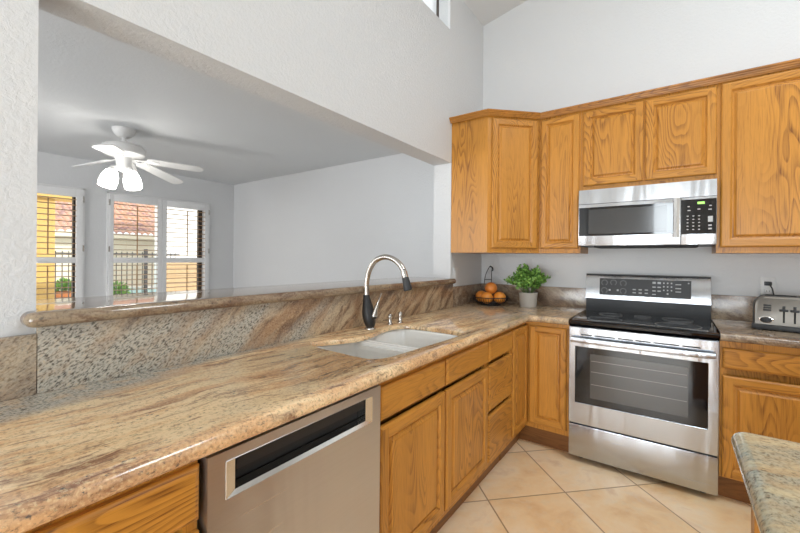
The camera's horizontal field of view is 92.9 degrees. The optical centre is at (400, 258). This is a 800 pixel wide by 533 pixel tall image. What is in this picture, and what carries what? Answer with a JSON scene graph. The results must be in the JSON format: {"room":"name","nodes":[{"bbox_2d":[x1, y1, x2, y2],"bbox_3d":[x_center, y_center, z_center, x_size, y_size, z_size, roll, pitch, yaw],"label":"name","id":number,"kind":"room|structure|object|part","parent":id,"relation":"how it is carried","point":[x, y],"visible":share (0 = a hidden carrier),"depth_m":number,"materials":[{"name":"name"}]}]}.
{"room":"kitchen","nodes":[
{"label":"kitchen","id":0,"kind":"room"},
{"bbox_2d":[37,151,233,296],"bbox_3d":[-4.591,-0.037,3.381,0.167,2.620,6.500,0,0,36],"label":"wall","id":1,"kind":"structure","parent":0,"point":[54,169],"depth_m":4.74,"materials":[{"name":"white paint"}]},
{"bbox_2d":[36,184,84,299],"bbox_3d":[-3.903,0.181,4.168,0.076,1.955,0.674,0,0,37],"label":"plantation shutter","id":2,"kind":"object","parent":1,"relation":"attached to","point":[43,189],"visible":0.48,"depth_m":4.31,"materials":[{"name":"white paint"}]},
{"bbox_3d":[-3.870,0.546,4.161,0.010,0.925,0.012,0,0,36],"label":"tilt rod","id":3,"kind":"part","parent":2,"relation":"part of","materials":[{"name":"brown wood"}]},
{"bbox_3d":[-3.862,-0.360,4.161,0.010,0.633,0.012,0,0,36],"label":"tilt rod","id":4,"kind":"part","parent":2,"relation":"part of","materials":[{"name":"brown wood"}]},
{"bbox_2d":[71,197,75,296],"bbox_3d":[-4.014,0.198,4.264,0.050,1.960,0.610,0,0,36],"label":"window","id":5,"kind":"structure","parent":1,"relation":"in","point":[73,201],"depth_m":4.47,"materials":[{"name":"brown metal"}]},
{"bbox_2d":[37,183,209,296],"bbox_3d":[-3.484,0.184,4.769,0.020,1.995,2.168,0,0,36],"label":"trim","id":6,"kind":"structure","parent":1,"relation":"attached to","point":[108,192],"depth_m":4.63,"materials":[{"name":"white paint"}]},
{"bbox_2d":[108,193,161,295],"bbox_3d":[-3.396,0.185,4.875,0.076,1.955,0.598,0,0,37],"label":"plantation shutter","id":7,"kind":"object","parent":1,"relation":"attached to","point":[112,197],"visible":0.66,"depth_m":4.85,"materials":[{"name":"white paint"}]},
{"bbox_3d":[-3.365,-0.355,4.856,0.010,0.633,0.012,0,0,36],"label":"tilt rod","id":8,"kind":"part","parent":7,"relation":"part of","materials":[{"name":"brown wood"}]},
{"bbox_3d":[-3.372,0.550,4.856,0.010,0.925,0.012,0,0,36],"label":"tilt rod","id":9,"kind":"part","parent":7,"relation":"part of","materials":[{"name":"brown wood"}]},
{"bbox_2d":[162,200,209,291],"bbox_3d":[-3.035,0.188,5.378,0.076,1.955,0.635,0,0,37],"label":"plantation shutter","id":10,"kind":"object","parent":1,"relation":"attached to","point":[165,203],"visible":0.7,"depth_m":5.35,"materials":[{"name":"white paint"}]},
{"bbox_3d":[-3.014,0.553,5.355,0.010,0.925,0.012,0,0,36],"label":"tilt rod","id":11,"kind":"part","parent":10,"relation":"part of","materials":[{"name":"brown wood"}]},
{"bbox_3d":[-3.007,-0.352,5.355,0.010,0.633,0.012,0,0,36],"label":"tilt rod","id":12,"kind":"part","parent":10,"relation":"part of","materials":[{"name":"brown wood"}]},
{"bbox_2d":[197,210,201,289],"bbox_3d":[-3.336,0.203,5.211,0.050,1.960,1.180,0,0,36],"label":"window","id":13,"kind":"structure","parent":1,"relation":"in","point":[199,245],"depth_m":5.65,"materials":[{"name":"brown metal"}]},
{"bbox_2d":[37,9,400,184],"bbox_3d":[-2.954,-1.214,2.216,4.170,0.120,6.500,0,0,36],"label":"ceiling","id":14,"kind":"structure","parent":0,"point":[90,82],"depth_m":3.11,"materials":[{"name":"paint"}]},
{"bbox_2d":[72,126,203,190],"bbox_3d":[-2.398,-0.875,3.479,1.239,0.546,0.996,0,0,36],"label":"ceiling fan","id":15,"kind":"object","parent":14,"relation":"hanging from","point":[125,153],"visible":1,"depth_m":3.34,"materials":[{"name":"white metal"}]},
{"bbox_3d":[-2.843,-0.879,3.521,0.473,0.065,0.136,0,0,20],"label":"blade","id":16,"kind":"part","parent":15,"relation":"part of","materials":[{"name":"white wood"}]},
{"bbox_3d":[-2.533,-0.691,3.290,0.134,0.174,0.145,0,0,36],"label":"lamp shade","id":17,"kind":"part","parent":15,"relation":"part of","materials":[{"name":"white glass"}]},
{"bbox_3d":[-2.281,-0.853,2.990,0.136,0.089,0.520,0,0,-25],"label":"blade","id":18,"kind":"part","parent":15,"relation":"part of","materials":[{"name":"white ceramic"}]},
{"bbox_3d":[-2.666,-0.854,3.742,0.136,0.087,0.492,0,0,-29],"label":"blade","id":19,"kind":"part","parent":15,"relation":"part of","materials":[{"name":"white wood"}]},
{"bbox_3d":[-2.368,-0.689,3.359,0.141,0.173,0.135,0,0,36],"label":"lamp shade","id":20,"kind":"part","parent":15,"relation":"part of","materials":[{"name":"white glass"}]},
{"bbox_3d":[-2.385,-0.838,3.789,0.136,0.109,0.492,0,0,11],"label":"blade","id":21,"kind":"part","parent":15,"relation":"part of","materials":[{"name":"white wood"}]},
{"bbox_3d":[-2.144,-0.881,3.628,0.466,0.036,0.136,0,0,-38],"label":"blade","id":22,"kind":"part","parent":15,"relation":"part of","materials":[{"name":"white wood"}]},
{"bbox_2d":[0,0,483,336],"bbox_3d":[-1.200,-0.499,0.955,0.160,3.600,6.500,0,0,36],"label":"wall","id":23,"kind":"structure","parent":0,"point":[393,74],"depth_m":1.80,"materials":[{"name":"white paint"}]},
{"bbox_2d":[0,334,36,401],"bbox_3d":[-1.280,0.292,0.697,0.020,0.166,0.896,0,0,36],"label":"backsplash","id":24,"kind":"structure","parent":23,"relation":"attached to","point":[18,354],"depth_m":1.02,"materials":[{"name":"stone"}]},
{"bbox_2d":[20,277,455,327],"bbox_3d":[-0.444,0.173,2.132,0.428,0.042,2.471,0,0,36],"label":"bar ledge","id":25,"kind":"object","parent":23,"relation":"on","point":[63,311],"visible":0.95,"depth_m":1.42,"materials":[{"name":"stone"}]},
{"bbox_2d":[36,284,452,393],"bbox_3d":[-0.304,0.289,2.059,0.020,0.188,2.452,0,0,36],"label":"backsplash","id":26,"kind":"structure","parent":23,"relation":"attached to","point":[69,355],"depth_m":1.40,"materials":[{"name":"stone"}]},
{"bbox_2d":[436,0,438,16],"bbox_3d":[-0.049,-1.991,2.446,0.025,0.334,1.450,0,0,36],"label":"window","id":27,"kind":"structure","parent":23,"relation":"in","point":[437,1],"depth_m":2.90,"materials":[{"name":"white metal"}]},
{"bbox_2d":[453,268,457,281],"bbox_3d":[0.448,0.136,3.115,0.010,0.118,0.074,0,0,36],"label":"light switch","id":28,"kind":"object","parent":23,"relation":"attached to","point":[455,270],"visible":0.87,"depth_m":3.11,"materials":[{"name":"white plastic"}]},
{"bbox_2d":[453,283,482,306],"bbox_3d":[0.585,0.311,3.300,0.020,0.160,0.598,0,0,36],"label":"backsplash","id":29,"kind":"structure","parent":23,"relation":"attached to","point":[463,294],"depth_m":3.23,"materials":[{"name":"brown stone"}]},
{"bbox_2d":[451,115,544,253],"bbox_3d":[0.828,-0.563,3.125,0.605,1.042,0.605,0,0,36],"label":"upper cabinet","id":30,"kind":"object","parent":23,"relation":"attached to","point":[495,179],"visible":0.98,"depth_m":2.91,"materials":[{"name":"brown wood"}]},
{"bbox_3d":[0.869,-0.567,2.901,0.371,0.984,0.019,0,0,-9],"label":"door","id":31,"kind":"part","parent":30,"relation":"part of","materials":[{"name":"brown wood"}]},
{"bbox_3d":[0.869,-0.567,2.901,0.263,0.876,0.015,0,0,-9],"label":"raised panel","id":32,"kind":"part","parent":30,"relation":"part of","materials":[{"name":"brown wood"}]},
{"bbox_2d":[449,58,799,123],"bbox_3d":[1.593,-1.085,2.482,2.638,0.040,0.286,0,0,28],"label":"crown molding","id":33,"kind":"structure","parent":30,"relation":"attached to","point":[794,63],"depth_m":2.53,"materials":[{"name":"brown wood"}]},
{"bbox_2d":[463,0,526,25],"bbox_3d":[0.680,-2.686,-0.379,4.420,1.035,6.740,0,0,36],"label":"ceiling","id":34,"kind":"structure","parent":0,"point":[486,11],"depth_m":3.34,"materials":[{"name":"paint"}]},
{"bbox_2d":[233,0,799,296],"bbox_3d":[0.784,-0.932,3.608,8.630,4.500,0.120,0,0,36],"label":"wall","id":35,"kind":"structure","parent":0,"point":[329,224],"depth_m":3.22,"materials":[{"name":"white paint"}]},
{"bbox_2d":[483,283,585,308],"bbox_3d":[1.119,0.316,3.273,0.878,0.160,0.020,0,0,36],"label":"backsplash","id":36,"kind":"structure","parent":35,"relation":"attached to","point":[548,296],"depth_m":3.15,"materials":[{"name":"brown stone"}]},
{"bbox_2d":[539,111,587,253],"bbox_3d":[1.276,-0.559,2.976,0.295,1.042,0.327,0,0,36],"label":"upper cabinet","id":37,"kind":"object","parent":35,"relation":"attached to","point":[560,135],"visible":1,"depth_m":2.84,"materials":[{"name":"brown wood"}]},
{"bbox_3d":[1.188,-0.565,2.849,0.175,0.888,0.016,0,0,36],"label":"raised panel","id":38,"kind":"part","parent":37,"relation":"part of","materials":[{"name":"brown wood"}]},
{"bbox_2d":[581,84,716,190],"bbox_3d":[1.708,-0.781,2.667,0.761,0.590,0.327,0,0,36],"label":"upper cabinet","id":39,"kind":"object","parent":35,"relation":"attached to","point":[670,137],"visible":0.98,"depth_m":2.51,"materials":[{"name":"brown wood"}]},
{"bbox_3d":[1.470,-0.786,2.648,0.260,0.428,0.016,0,0,36],"label":"raised panel","id":40,"kind":"part","parent":39,"relation":"part of","materials":[{"name":"brown wood"}]},
{"bbox_3d":[1.471,-0.786,2.648,0.368,0.536,0.019,0,0,36],"label":"door","id":41,"kind":"part","parent":39,"relation":"part of","materials":[{"name":"brown wood"}]},
{"bbox_2d":[578,179,716,248],"bbox_3d":[1.671,-0.276,2.622,0.757,0.406,0.436,0,0,36],"label":"microwave","id":42,"kind":"object","parent":39,"relation":"attached to","point":[683,214],"visible":1,"depth_m":2.45,"materials":[{"name":"silver metal"}]},
{"bbox_3d":[1.482,-0.253,2.536,0.542,0.198,0.003,0,0,36],"label":"door glass","id":43,"kind":"part","parent":42,"relation":"part of","materials":[{"name":"grey glass"}]},
{"bbox_3d":[1.504,-0.231,2.537,0.584,0.288,0.025,0,0,36],"label":"door","id":44,"kind":"part","parent":42,"relation":"part of","materials":[{"name":"silver metal"}]},
{"bbox_3d":[1.577,-0.427,2.488,0.757,0.104,0.022,0,0,36],"label":"vent panel","id":45,"kind":"part","parent":42,"relation":"part of","materials":[{"name":"silver metal"}]},
{"bbox_3d":[1.706,-0.250,2.354,0.030,0.242,0.040,0,0,36],"label":"handle","id":46,"kind":"part","parent":42,"relation":"part of","materials":[{"name":"silver metal"}]},
{"bbox_3d":[1.813,-0.229,2.317,0.171,0.288,0.024,0,0,36],"label":"control panel","id":47,"kind":"part","parent":42,"relation":"part of","materials":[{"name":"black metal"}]},
{"bbox_3d":[1.805,-0.253,2.306,0.168,0.212,0.003,0,0,36],"label":"panel glass","id":48,"kind":"part","parent":42,"relation":"part of","materials":[{"name":"black glass"}]},
{"bbox_3d":[1.778,-0.784,2.428,0.260,0.428,0.016,0,0,36],"label":"raised panel","id":49,"kind":"part","parent":39,"relation":"part of","materials":[{"name":"brown wood"}]},
{"bbox_3d":[1.778,-0.784,2.428,0.368,0.536,0.019,0,0,36],"label":"door","id":50,"kind":"part","parent":39,"relation":"part of","materials":[{"name":"brown wood"}]},
{"bbox_2d":[711,294,756,320],"bbox_3d":[2.486,0.327,2.294,0.956,0.160,0.020,0,0,36],"label":"backsplash","id":51,"kind":"structure","parent":35,"relation":"attached to","point":[731,307],"depth_m":2.50,"materials":[{"name":"brown stone"}]},
{"bbox_2d":[712,67,799,253],"bbox_3d":[2.404,-0.549,2.168,0.954,1.042,0.327,0,0,36],"label":"upper cabinet","id":52,"kind":"object","parent":35,"relation":"attached to","point":[758,160],"visible":0.98,"depth_m":2.21,"materials":[{"name":"brown wood"}]},
{"bbox_3d":[2.128,-0.560,2.176,0.353,0.883,0.016,0,0,36],"label":"raised panel","id":53,"kind":"part","parent":52,"relation":"part of","materials":[{"name":"brown wood"}]},
{"bbox_2d":[760,277,775,294],"bbox_3d":[2.330,0.182,2.413,0.072,0.122,0.010,0,0,36],"label":"wall outlet","id":54,"kind":"object","parent":35,"relation":"attached to","point":[764,289],"visible":0.66,"depth_m":2.41,"materials":[{"name":"white plastic"}]},
{"bbox_2d":[764,288,771,293],"bbox_3d":[2.328,0.209,2.411,0.034,0.034,0.005,0,0,36],"label":"receptacle","id":55,"kind":"object","parent":54,"relation":"attached to","point":[766,290],"depth_m":2.41,"materials":[{"name":"white plastic"}]},
{"bbox_2d":[437,439,750,532],"bbox_3d":[0.584,1.376,-0.310,4.560,0.120,6.740,0,0,36],"label":"floor","id":56,"kind":"structure","parent":0,"point":[534,487],"depth_m":2.05,"materials":[{"name":"beige tile"}]},
{"bbox_2d":[25,460,198,532],"bbox_3d":[-0.992,0.864,0.579,0.629,0.879,1.044,0,0,36],"label":"base cabinet","id":57,"kind":"object","parent":56,"relation":"on","point":[168,502],"visible":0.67,"depth_m":0.74,"materials":[{"name":"brown wood"}]},
{"bbox_2d":[0,301,585,532],"bbox_3d":[-0.035,0.409,1.683,0.900,0.045,3.950,0,0,36],"label":"countertop","id":58,"kind":"structure","parent":57,"relation":"on","point":[65,451],"depth_m":0.98,"materials":[{"name":"stone"}]},
{"bbox_2d":[316,329,456,358],"bbox_3d":[-0.053,0.519,1.847,0.509,0.220,0.764,0,0,36],"label":"sink","id":59,"kind":"object","parent":58,"relation":"in","point":[391,343],"visible":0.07,"depth_m":1.90,"materials":[{"name":"white ceramic"}]},
{"bbox_3d":[-0.161,0.519,1.692,0.450,0.218,0.312,0,0,36],"label":"bowl","id":60,"kind":"part","parent":59,"relation":"part of","materials":[{"name":"white ceramic"}]},
{"bbox_3d":[0.058,0.521,1.972,0.436,0.218,0.376,0,0,36],"label":"bowl","id":61,"kind":"part","parent":59,"relation":"part of","materials":[{"name":"white ceramic"}]},
{"bbox_2d":[362,254,411,329],"bbox_3d":[-0.076,0.182,2.009,0.319,0.407,0.073,0,0,36],"label":"faucet","id":62,"kind":"object","parent":58,"relation":"on","point":[369,313],"visible":1,"depth_m":2.04,"materials":[{"name":"silver metal"}]},
{"bbox_3d":[-0.129,0.251,2.046,0.069,0.130,0.035,0,0,36],"label":"lever","id":63,"kind":"part","parent":62,"relation":"part of","materials":[{"name":"silver metal"}]},
{"bbox_3d":[-0.089,0.092,2.019,0.275,0.227,0.028,0,0,36],"label":"spout","id":64,"kind":"part","parent":62,"relation":"part of","materials":[{"name":"silver metal"}]},
{"bbox_2d":[387,314,393,324],"bbox_3d":[-0.059,0.356,2.217,0.048,0.060,0.037,0,0,36],"label":"dispenser","id":65,"kind":"object","parent":58,"relation":"on","point":[390,316],"visible":1,"depth_m":2.21,"materials":[{"name":"silver metal"}]},
{"bbox_2d":[397,312,402,322],"bbox_3d":[-0.004,0.354,2.292,0.037,0.064,0.037,0,0,36],"label":"dispenser","id":66,"kind":"object","parent":58,"relation":"on","point":[399,313],"visible":1,"depth_m":2.28,"materials":[{"name":"silver metal"}]},
{"bbox_2d":[472,266,508,305],"bbox_3d":[0.757,0.229,3.214,0.304,0.328,0.304,0,0,36],"label":"fruit basket","id":67,"kind":"object","parent":58,"relation":"on","point":[493,303],"visible":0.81,"depth_m":3.14,"materials":[{"name":"black metal"}]},
{"bbox_2d":[476,290,484,301],"bbox_3d":[0.694,0.326,3.268,0.102,0.098,0.102,0,0,36],"label":"orange","id":68,"kind":"object","parent":67,"relation":"in","point":[478,294],"visible":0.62,"depth_m":3.24,"materials":[{"name":"orange food"}]},
{"bbox_2d":[480,292,492,303],"bbox_3d":[0.713,0.328,3.161,0.102,0.098,0.102,0,0,36],"label":"orange","id":69,"kind":"object","parent":67,"relation":"in","point":[485,294],"visible":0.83,"depth_m":3.13,"materials":[{"name":"orange food"}]},
{"bbox_3d":[0.775,0.199,3.364,0.091,0.268,0.011,0,0,37],"label":"handle","id":70,"kind":"part","parent":67,"relation":"part of","materials":[{"name":"black metal"}]},
{"bbox_2d":[473,296,507,304],"bbox_3d":[0.755,0.355,3.214,0.296,0.062,0.295,0,0,36],"label":"wire bowl","id":71,"kind":"object","parent":67,"relation":"on","point":[481,303],"depth_m":3.12,"materials":[{"name":"black metal"}]},
{"bbox_2d":[485,282,496,293],"bbox_3d":[0.760,0.251,3.211,0.102,0.098,0.102,0,0,36],"label":"orange","id":72,"kind":"object","parent":67,"relation":"in","point":[490,287],"visible":0.87,"depth_m":3.18,"materials":[{"name":"orange food"}]},
{"bbox_2d":[493,292,505,301],"bbox_3d":[0.824,0.327,3.175,0.102,0.098,0.102,0,0,36],"label":"orange","id":73,"kind":"object","parent":67,"relation":"in","point":[497,294],"visible":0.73,"depth_m":3.14,"materials":[{"name":"orange food"}]},
{"bbox_2d":[504,263,550,307],"bbox_3d":[1.020,0.217,3.075,0.327,0.356,0.325,0,0,-17],"label":"potted plant","id":74,"kind":"object","parent":58,"relation":"on","point":[524,278],"visible":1,"depth_m":3.04,"materials":[{"name":"green plant"}]},
{"bbox_3d":[1.035,0.336,3.094,0.149,0.119,0.149,0,0,36],"label":"pot","id":75,"kind":"part","parent":74,"relation":"part of","materials":[{"name":"white ceramic"}]},
{"bbox_2d":[197,385,380,532],"bbox_3d":[-0.503,0.869,1.247,0.632,0.876,0.610,0,0,36],"label":"dishwasher","id":76,"kind":"object","parent":56,"relation":"on","point":[318,471],"visible":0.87,"depth_m":1.04,"materials":[{"name":"silver metal"}]},
{"bbox_2d":[378,339,487,532],"bbox_3d":[-0.051,0.872,1.893,0.629,0.879,0.963,0,0,36],"label":"base cabinet","id":77,"kind":"object","parent":56,"relation":"on","point":[434,415],"visible":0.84,"depth_m":1.62,"materials":[{"name":"brown wood"}]},
{"bbox_3d":[0.057,0.869,1.520,0.019,0.546,0.464,0,0,36],"label":"door","id":78,"kind":"part","parent":77,"relation":"part of","materials":[{"name":"brown wood"}]},
{"bbox_3d":[0.057,0.869,1.520,0.016,0.438,0.356,0,0,36],"label":"raised panel","id":79,"kind":"part","parent":77,"relation":"part of","materials":[{"name":"brown wood"}]},
{"bbox_3d":[0.338,0.871,1.911,0.019,0.546,0.472,0,0,36],"label":"door","id":80,"kind":"part","parent":77,"relation":"part of","materials":[{"name":"brown wood"}]},
{"bbox_3d":[0.338,0.871,1.911,0.016,0.438,0.364,0,0,36],"label":"raised panel","id":81,"kind":"part","parent":77,"relation":"part of","materials":[{"name":"brown wood"}]},
{"bbox_2d":[474,329,511,489],"bbox_3d":[0.346,0.875,2.447,0.628,0.879,0.396,0,0,36],"label":"base cabinet","id":82,"kind":"object","parent":56,"relation":"on","point":[499,364],"visible":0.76,"depth_m":2.24,"materials":[{"name":"brown wood"}]},
{"bbox_3d":[0.572,0.809,2.285,0.034,0.744,0.396,0,0,36],"label":"frame","id":83,"kind":"part","parent":82,"relation":"part of","materials":[{"name":"brown wood"}]},
{"bbox_3d":[0.590,1.010,2.266,0.018,0.262,0.373,0,0,36],"label":"drawer","id":84,"kind":"part","parent":82,"relation":"part of","materials":[{"name":"brown wood"}]},
{"bbox_3d":[0.593,0.730,2.266,0.018,0.259,0.373,0,0,36],"label":"drawer","id":85,"kind":"part","parent":82,"relation":"part of","materials":[{"name":"brown wood"}]},
{"bbox_3d":[0.595,0.519,2.266,0.018,0.120,0.373,0,0,36],"label":"drawer","id":86,"kind":"part","parent":82,"relation":"part of","materials":[{"name":"brown wood"}]},
{"bbox_2d":[500,322,569,459],"bbox_3d":[0.840,0.879,2.908,0.896,0.879,0.928,0,0,36],"label":"base cabinet","id":87,"kind":"object","parent":56,"relation":"on","point":[540,350],"visible":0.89,"depth_m":2.59,"materials":[{"name":"brown wood"}]},
{"bbox_3d":[0.798,0.805,2.553,0.019,0.687,0.290,0,0,36],"label":"door","id":88,"kind":"part","parent":87,"relation":"part of","materials":[{"name":"brown wood"}]},
{"bbox_3d":[0.798,0.805,2.553,0.016,0.591,0.194,0,0,36],"label":"raised panel","id":89,"kind":"part","parent":87,"relation":"part of","materials":[{"name":"brown wood"}]},
{"bbox_3d":[1.002,0.809,2.601,0.150,0.586,0.016,0,0,36],"label":"raised panel","id":90,"kind":"part","parent":87,"relation":"part of","materials":[{"name":"brown wood"}]},
{"bbox_3d":[1.002,0.809,2.601,0.246,0.682,0.019,0,0,36],"label":"door","id":91,"kind":"part","parent":87,"relation":"part of","materials":[{"name":"brown wood"}]},
{"bbox_2d":[568,273,719,495],"bbox_3d":[1.574,0.723,2.504,0.761,1.204,0.694,0,0,36],"label":"range","id":92,"kind":"object","parent":56,"relation":"on","point":[644,349],"visible":1,"depth_m":2.29,"materials":[{"name":"silver metal"}]},
{"bbox_3d":[1.409,0.751,2.280,0.672,0.361,0.015,0,0,36],"label":"door glass","id":93,"kind":"part","parent":92,"relation":"part of","materials":[{"name":"black glass"}]},
{"bbox_3d":[1.390,0.523,2.244,0.725,0.035,0.056,0,0,36],"label":"handle","id":94,"kind":"part","parent":92,"relation":"part of","materials":[{"name":"silver metal"}]},
{"bbox_3d":[1.419,1.183,2.292,0.757,0.205,0.036,0,0,36],"label":"storage drawer","id":95,"kind":"part","parent":92,"relation":"part of","materials":[{"name":"silver metal"}]},
{"bbox_3d":[1.418,0.756,2.286,0.757,0.622,0.049,0,0,36],"label":"oven door","id":96,"kind":"part","parent":92,"relation":"part of","materials":[{"name":"silver metal"}]},
{"bbox_2d":[569,310,719,339],"bbox_3d":[1.578,0.423,2.505,0.761,0.043,0.594,0,0,36],"label":"cooktop","id":97,"kind":"object","parent":92,"relation":"in","point":[671,326],"depth_m":2.38,"materials":[{"name":"black glass"}]},
{"bbox_3d":[1.743,0.215,2.742,0.556,0.123,0.014,0,0,36],"label":"control panel","id":98,"kind":"part","parent":92,"relation":"part of","materials":[{"name":"black ceramic"}]},
{"bbox_3d":[1.766,0.126,2.765,0.757,0.006,0.052,0,0,36],"label":"trim","id":99,"kind":"part","parent":92,"relation":"part of","materials":[{"name":"black plastic"}]},
{"bbox_2d":[751,506,759,532],"bbox_3d":[0.882,0.879,0.136,1.002,0.880,1.007,0,0,36],"label":"base cabinet","id":100,"kind":"object","parent":56,"relation":"on","point":[754,527],"visible":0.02,"depth_m":0.81,"materials":[{"name":"brown wood"}]},
{"bbox_2d":[731,432,799,532],"bbox_3d":[0.890,0.416,0.128,1.085,0.045,1.100,0,0,36],"label":"countertop","id":101,"kind":"structure","parent":100,"relation":"on","point":[769,467],"depth_m":0.68,"materials":[{"name":"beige stone"}]},
{"bbox_2d":[718,340,799,503],"bbox_3d":[2.303,0.891,2.044,0.954,0.879,0.629,0,0,36],"label":"base cabinet","id":102,"kind":"object","parent":56,"relation":"on","point":[759,385],"visible":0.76,"depth_m":2.00,"materials":[{"name":"brown wood"}]},
{"bbox_2d":[711,318,799,348],"bbox_3d":[2.298,0.428,2.034,0.956,0.045,0.662,0,0,36],"label":"countertop","id":103,"kind":"structure","parent":102,"relation":"on","point":[740,331],"depth_m":2.02,"materials":[{"name":"brown stone"}]},
{"bbox_2d":[751,281,799,332],"bbox_3d":[2.283,0.276,2.159,0.413,0.259,0.406,0,0,-43],"label":"toaster","id":104,"kind":"object","parent":103,"relation":"on","point":[770,311],"visible":1,"depth_m":2.10,"materials":[{"name":"metal"}]},
{"bbox_3d":[2.089,0.277,2.075,0.013,0.030,0.036,0,0,-43],"label":"lever","id":105,"kind":"part","parent":104,"relation":"part of","materials":[{"name":"black plastic"}]},
{"bbox_3d":[2.118,0.277,2.044,0.013,0.030,0.036,0,0,-43],"label":"lever","id":106,"kind":"part","parent":104,"relation":"part of","materials":[{"name":"black plastic"}]},
{"bbox_3d":[1.930,0.912,1.936,0.455,0.552,0.019,0,0,36],"label":"door","id":107,"kind":"part","parent":102,"relation":"part of","materials":[{"name":"brown wood"}]},
{"bbox_3d":[1.933,0.541,1.937,0.455,0.112,0.018,0,0,36],"label":"drawer","id":108,"kind":"part","parent":102,"relation":"part of","materials":[{"name":"brown wood"}]},
{"bbox_3d":[1.929,0.912,1.936,0.347,0.444,0.016,0,0,36],"label":"raised panel","id":109,"kind":"part","parent":102,"relation":"part of","materials":[{"name":"brown wood"}]},
{"label":"outside","id":110,"kind":"structure","parent":0,"visible":0},
{"bbox_3d":[-6.795,1.384,8.949,9.860,0.060,18.000,0,0,36],"label":"patio","id":111,"kind":"object","parent":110,"visible":0},
{"bbox_2d":[36,193,71,299],"bbox_3d":[-6.019,0.001,5.388,0.350,2.720,3.100,0,0,36],"label":"patio column","id":112,"kind":"structure","parent":111,"relation":"on","point":[40,266],"depth_m":5.89,"materials":[{"name":"paint"}]},
{"bbox_3d":[-5.636,0.214,5.924,0.250,2.300,0.320,0,0,36],"label":"post","id":113,"kind":"part","parent":112,"relation":"part of","materials":[{"name":"paint"}]},
{"bbox_2d":[54,249,179,298],"bbox_3d":[-10.047,0.502,11.318,0.100,1.650,6.545,0,0,36],"label":"fence","id":114,"kind":"object","parent":111,"relation":"on","point":[144,282],"visible":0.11,"depth_m":12.76,"materials":[{"name":"metal"}]},
{"bbox_3d":[-8.782,0.512,13.084,0.100,1.650,0.090,0,0,36],"label":"post","id":115,"kind":"part","parent":114,"relation":"part of","materials":[{"name":"metal"}]},
{"bbox_2d":[166,263,196,291],"bbox_3d":[-5.055,0.719,11.077,0.200,1.300,3.520,0,0,36],"label":"wall","id":116,"kind":"structure","parent":111,"relation":"on","point":[191,268],"depth_m":9.93,"materials":[{"name":"beige paint"}]},
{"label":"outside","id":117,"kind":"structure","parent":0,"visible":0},
{"bbox_2d":[64,285,153,290],"bbox_3d":[-21.289,1.307,19.332,25.800,0.090,50.000,0,0,36],"label":"ground","id":118,"kind":"structure","parent":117,"point":[149,286],"depth_m":17.98,"materials":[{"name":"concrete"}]},
{"bbox_2d":[54,277,70,297],"bbox_3d":[-10.891,0.979,12.292,0.720,0.740,0.720,0,0,36],"label":"potted plant","id":119,"kind":"object","parent":118,"relation":"on","point":[58,290],"visible":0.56,"depth_m":12.17,"materials":[{"name":"plant"}]},
{"bbox_2d":[54,290,70,297],"bbox_3d":[-10.893,1.210,12.292,0.720,0.280,0.720,0,0,36],"label":"plant pot","id":120,"kind":"object","parent":119,"relation":"attached to","point":[57,291],"depth_m":12.07,"materials":[{"name":"ceramic"}]},
{"bbox_2d":[55,201,154,286],"bbox_3d":[-17.323,-1.328,16.938,7.000,5.246,16.300,0,0,36],"label":"house","id":121,"kind":"structure","parent":118,"relation":"on","point":[125,247],"depth_m":18.04,"materials":[{"name":"beige paint"}]},
{"bbox_2d":[113,281,130,293],"bbox_3d":[-9.854,1.061,13.298,0.764,0.595,0.740,0,0,36],"label":"shrub","id":122,"kind":"object","parent":118,"relation":"on","point":[114,287],"visible":0.56,"depth_m":13.24,"materials":[{"name":"green plant"}]},
{"bbox_2d":[125,288,155,293],"bbox_3d":[-11.599,1.336,15.198,3.570,0.014,3.235,0,0,36],"label":"swimming pool","id":123,"kind":"object","parent":118,"relation":"on","point":[139,289],"visible":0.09,"depth_m":15.74,"materials":[{"name":"liquid"}]},
{"bbox_2d":[154,206,196,287],"bbox_3d":[-7.779,-1.489,20.127,1.200,5.730,9.000,0,0,36],"label":"house wing","id":124,"kind":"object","parent":118,"relation":"on","point":[178,250],"visible":0.02,"depth_m":16.66,"materials":[{"name":"white paint"}]}
]}

